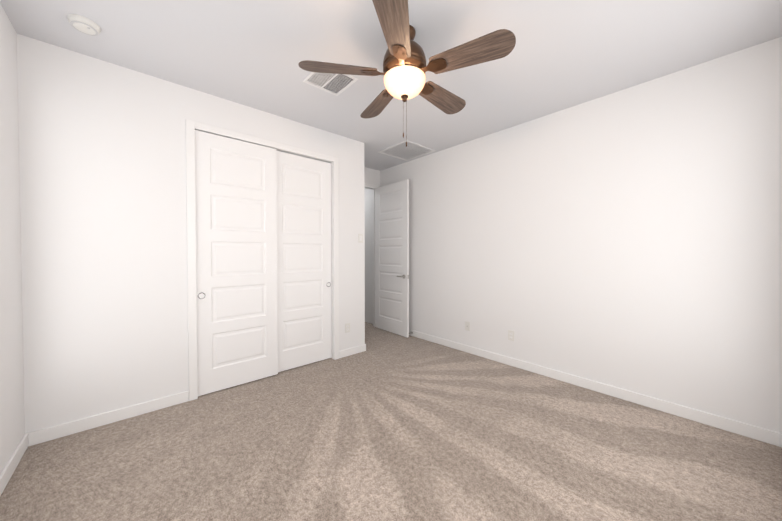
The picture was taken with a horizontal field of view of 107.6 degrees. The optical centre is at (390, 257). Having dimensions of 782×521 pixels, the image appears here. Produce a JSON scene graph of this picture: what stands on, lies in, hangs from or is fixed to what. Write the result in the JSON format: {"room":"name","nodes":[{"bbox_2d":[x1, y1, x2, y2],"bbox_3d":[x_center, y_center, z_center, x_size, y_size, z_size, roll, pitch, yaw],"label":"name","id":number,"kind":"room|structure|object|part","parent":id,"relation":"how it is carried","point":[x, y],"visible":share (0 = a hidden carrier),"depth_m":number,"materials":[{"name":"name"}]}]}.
{"room":"empty bedroom","nodes":[
{"label":"empty bedroom","id":0,"kind":"room"},
{"bbox_2d":[0,4,24,473],"bbox_3d":[-1.645,-0.082,0.917,0.100,2.740,4.440,-1,1,-42],"label":"wall","id":1,"kind":"structure","parent":0,"point":[12,419],"depth_m":1.73,"materials":[{"name":"white paint"}]},
{"bbox_2d":[0,433,27,495],"bbox_3d":[-1.320,1.246,0.659,0.014,0.092,3.390,-1,1,-42],"label":"baseboard","id":2,"kind":"structure","parent":1,"relation":"attached to","point":[7,472],"depth_m":1.69,"materials":[{"name":"white paint"}]},
{"bbox_2d":[17,34,364,433],"bbox_3d":[-1.434,-0.114,2.874,2.820,2.740,0.100,-1,1,-42],"label":"wall","id":3,"kind":"structure","parent":0,"point":[102,168],"depth_m":2.19,"materials":[{"name":"white paint"}]},
{"bbox_2d":[28,391,188,445],"bbox_3d":[-2.107,1.221,2.219,0.886,0.092,0.014,-1,1,-42],"label":"baseboard","id":4,"kind":"structure","parent":3,"relation":"attached to","point":[64,429],"depth_m":2.16,"materials":[{"name":"white paint"}]},
{"bbox_2d":[186,119,197,400],"bbox_3d":[-1.751,0.034,2.516,0.064,2.455,0.016,-1,1,-42],"label":"trim","id":5,"kind":"structure","parent":3,"relation":"attached to","point":[191,256],"depth_m":2.51,"materials":[{"name":"white paint"}]},
{"bbox_2d":[195,130,277,395],"bbox_3d":[-1.482,0.056,2.801,0.716,2.378,0.034,-1,1,-42],"label":"closet door","id":6,"kind":"structure","parent":3,"relation":"in","point":[236,250],"depth_m":2.76,"materials":[{"name":"white paint"}]},
{"bbox_2d":[195,129,331,162],"bbox_3d":[-1.246,-1.162,3.022,1.394,0.027,0.093,-1,1,-42],"label":"door frame","id":7,"kind":"structure","parent":3,"relation":"attached to","point":[293,153],"depth_m":3.11,"materials":[{"name":"white paint"}]},
{"bbox_2d":[195,122,333,161],"bbox_3d":[-1.209,-1.171,2.979,1.388,0.060,0.016,-1,1,-42],"label":"trim","id":8,"kind":"structure","parent":3,"relation":"attached to","point":[227,133],"depth_m":2.87,"materials":[{"name":"white paint"}]},
{"bbox_2d":[276,151,331,371],"bbox_3d":[-1.008,0.048,3.279,0.716,2.378,0.034,-1,1,-42],"label":"closet door","id":9,"kind":"structure","parent":3,"relation":"in","point":[304,299],"depth_m":3.27,"materials":[{"name":"white paint"}]},
{"bbox_2d":[333,157,338,359],"bbox_3d":[-0.667,0.018,3.482,0.064,2.455,0.016,-1,1,-42],"label":"trim","id":10,"kind":"structure","parent":3,"relation":"attached to","point":[336,251],"depth_m":3.47,"materials":[{"name":"white paint"}]},
{"bbox_2d":[345,323,349,332],"bbox_3d":[-0.546,0.889,3.609,0.072,0.117,0.009,-1,1,-42],"label":"electrical outlet","id":11,"kind":"object","parent":3,"relation":"attached to","point":[347,327],"visible":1,"depth_m":3.60,"materials":[{"name":"white plastic"}]},
{"bbox_2d":[339,344,365,357],"bbox_3d":[-0.488,1.197,3.663,0.414,0.092,0.014,-1,1,-42],"label":"baseboard","id":12,"kind":"structure","parent":3,"relation":"attached to","point":[351,351],"depth_m":3.65,"materials":[{"name":"white paint"}]},
{"bbox_2d":[358,234,362,242],"bbox_3d":[-0.393,-0.248,3.720,0.072,0.117,0.018,-1,1,-42],"label":"light switch","id":13,"kind":"object","parent":3,"relation":"attached to","point":[360,238],"visible":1,"depth_m":3.72,"materials":[{"name":"white plastic"}]},
{"bbox_2d":[364,167,379,186],"bbox_3d":[-0.585,-0.145,4.769,0.970,2.740,0.100,-1,1,-42],"label":"wall","id":14,"kind":"structure","parent":0,"point":[371,176],"depth_m":4.91,"materials":[{"name":"white paint"}]},
{"bbox_2d":[364,183,376,188],"bbox_3d":[-0.558,-1.216,4.698,0.814,0.060,0.016,-1,1,-42],"label":"door frame","id":15,"kind":"structure","parent":14,"relation":"attached to","point":[370,185],"depth_m":4.87,"materials":[{"name":"white paint"}]},
{"bbox_2d":[0,322,781,520],"bbox_3d":[-0.643,1.308,2.738,3.990,0.100,5.790,-1,1,-42],"label":"floor","id":16,"kind":"structure","parent":0,"point":[387,426],"depth_m":1.83,"materials":[{"name":"carpet"}]},
{"bbox_2d":[0,0,781,170],"bbox_3d":[-0.643,-1.532,2.692,3.990,0.100,5.790,-1,1,-42],"label":"ceiling","id":17,"kind":"structure","parent":0,"point":[564,54],"depth_m":2.00,"materials":[{"name":"white paint"}]},
{"bbox_2d":[67,14,100,35],"bbox_3d":[-1.922,-1.448,1.795,0.144,0.038,0.144,-1,1,-42],"label":"smoke detector","id":18,"kind":"object","parent":17,"relation":"attached to","point":[84,25],"visible":1,"depth_m":1.77,"materials":[{"name":"white plastic"}]},
{"bbox_2d":[303,61,357,95],"bbox_3d":[-0.505,-1.473,2.380,0.334,0.007,0.334,-1,1,-42],"label":"ceiling vent","id":19,"kind":"object","parent":17,"relation":"in","point":[335,84],"visible":0.85,"depth_m":2.40,"materials":[{"name":"white metal"}]},
{"bbox_2d":[378,140,434,160],"bbox_3d":[0.222,-1.500,4.059,0.580,0.007,0.580,-1,1,-42],"label":"ceiling vent","id":20,"kind":"object","parent":17,"relation":"in","point":[410,151],"visible":0.94,"depth_m":4.05,"materials":[{"name":"white metal"}]},
{"bbox_2d":[299,0,515,146],"bbox_3d":[0.120,-1.124,1.915,1.243,0.689,1.282,-1,1,-42],"label":"ceiling fan","id":21,"kind":"object","parent":17,"relation":"hanging from","point":[405,68],"visible":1,"depth_m":1.75,"materials":[{"name":"brown wood"}]},
{"bbox_3d":[-0.334,-1.194,1.814,0.485,0.006,0.176,0,15,-8],"label":"blade","id":22,"kind":"part","parent":21,"relation":"part of","materials":[{"name":"brown wood"}]},
{"bbox_3d":[-0.100,-1.201,2.259,0.176,0.006,0.485,-16,8,-25],"label":"blade","id":23,"kind":"part","parent":21,"relation":"part of","materials":[{"name":"brown wood"}]},
{"label":"blade","id":24,"kind":"part","parent":21,"relation":"part of","materials":[{"name":"brown wood"}]},
{"bbox_3d":[0.089,-1.297,1.874,0.284,0.194,0.284,-1,1,-42],"label":"motor","id":25,"kind":"part","parent":21,"relation":"part of","materials":[{"name":"brown metal"}]},
{"bbox_3d":[0.089,-1.113,1.877,0.274,0.118,0.274,-1,1,-42],"label":"lamp shade","id":26,"kind":"part","parent":21,"relation":"part of","materials":[{"name":"white glass"}]},
{"bbox_3d":[0.106,-0.983,1.997,0.046,0.403,0.040,-1,1,-42],"label":"chain","id":27,"kind":"part","parent":21,"relation":"part of","materials":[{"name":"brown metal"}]},
{"bbox_3d":[0.395,-1.200,2.175,0.485,0.006,0.176,-1,-13,-44],"label":"blade","id":28,"kind":"part","parent":21,"relation":"part of","materials":[{"name":"brown wood"}]},
{"bbox_3d":[0.468,-1.192,1.677,0.485,0.006,0.176,0,-13,28],"label":"blade","id":29,"kind":"part","parent":21,"relation":"part of","materials":[{"name":"brown wood"}]},
{"bbox_2d":[365,37,781,432],"bbox_3d":[0.809,-0.133,4.009,0.100,2.740,5.790,-1,1,-42],"label":"wall","id":30,"kind":"structure","parent":0,"point":[630,239],"depth_m":2.50,"materials":[{"name":"white paint"}]},
{"bbox_2d":[375,179,408,337],"bbox_3d":[-0.001,0.017,4.653,0.143,2.395,0.810,-1,1,-40],"label":"entry door","id":31,"kind":"structure","parent":30,"relation":"in","point":[391,257],"depth_m":4.60,"materials":[{"name":"white paint"}]},
{"bbox_2d":[465,321,469,330],"bbox_3d":[0.993,0.897,3.732,0.016,0.117,0.072,-1,1,-42],"label":"electrical outlet","id":32,"kind":"object","parent":30,"relation":"attached to","point":[467,326],"visible":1,"depth_m":3.73,"materials":[{"name":"white plastic"}]},
{"bbox_2d":[508,330,513,340],"bbox_3d":[1.384,0.900,3.299,0.009,0.117,0.072,-1,1,-42],"label":"electrical outlet","id":33,"kind":"object","parent":30,"relation":"attached to","point":[511,335],"visible":1,"depth_m":3.29,"materials":[{"name":"white plastic"}]},
{"bbox_2d":[409,329,781,446],"bbox_3d":[1.222,1.200,3.482,0.014,0.092,4.220,-1,1,-42],"label":"baseboard","id":34,"kind":"structure","parent":30,"relation":"attached to","point":[747,430],"depth_m":2.49,"materials":[{"name":"white paint"}]},
{"bbox_3d":[-0.286,0.005,5.039,0.018,2.430,0.100,-1,1,-42],"label":"door frame","id":35,"kind":"structure","parent":0,"visible":0},
{"bbox_2d":[373,189,374,326],"bbox_3d":[-0.301,0.014,5.035,0.010,2.412,0.035,-1,1,-42],"label":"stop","id":36,"kind":"object","parent":35,"relation":"attached to","point":[374,257],"visible":1,"depth_m":5.03,"materials":[{"name":"white paint"}]}
]}

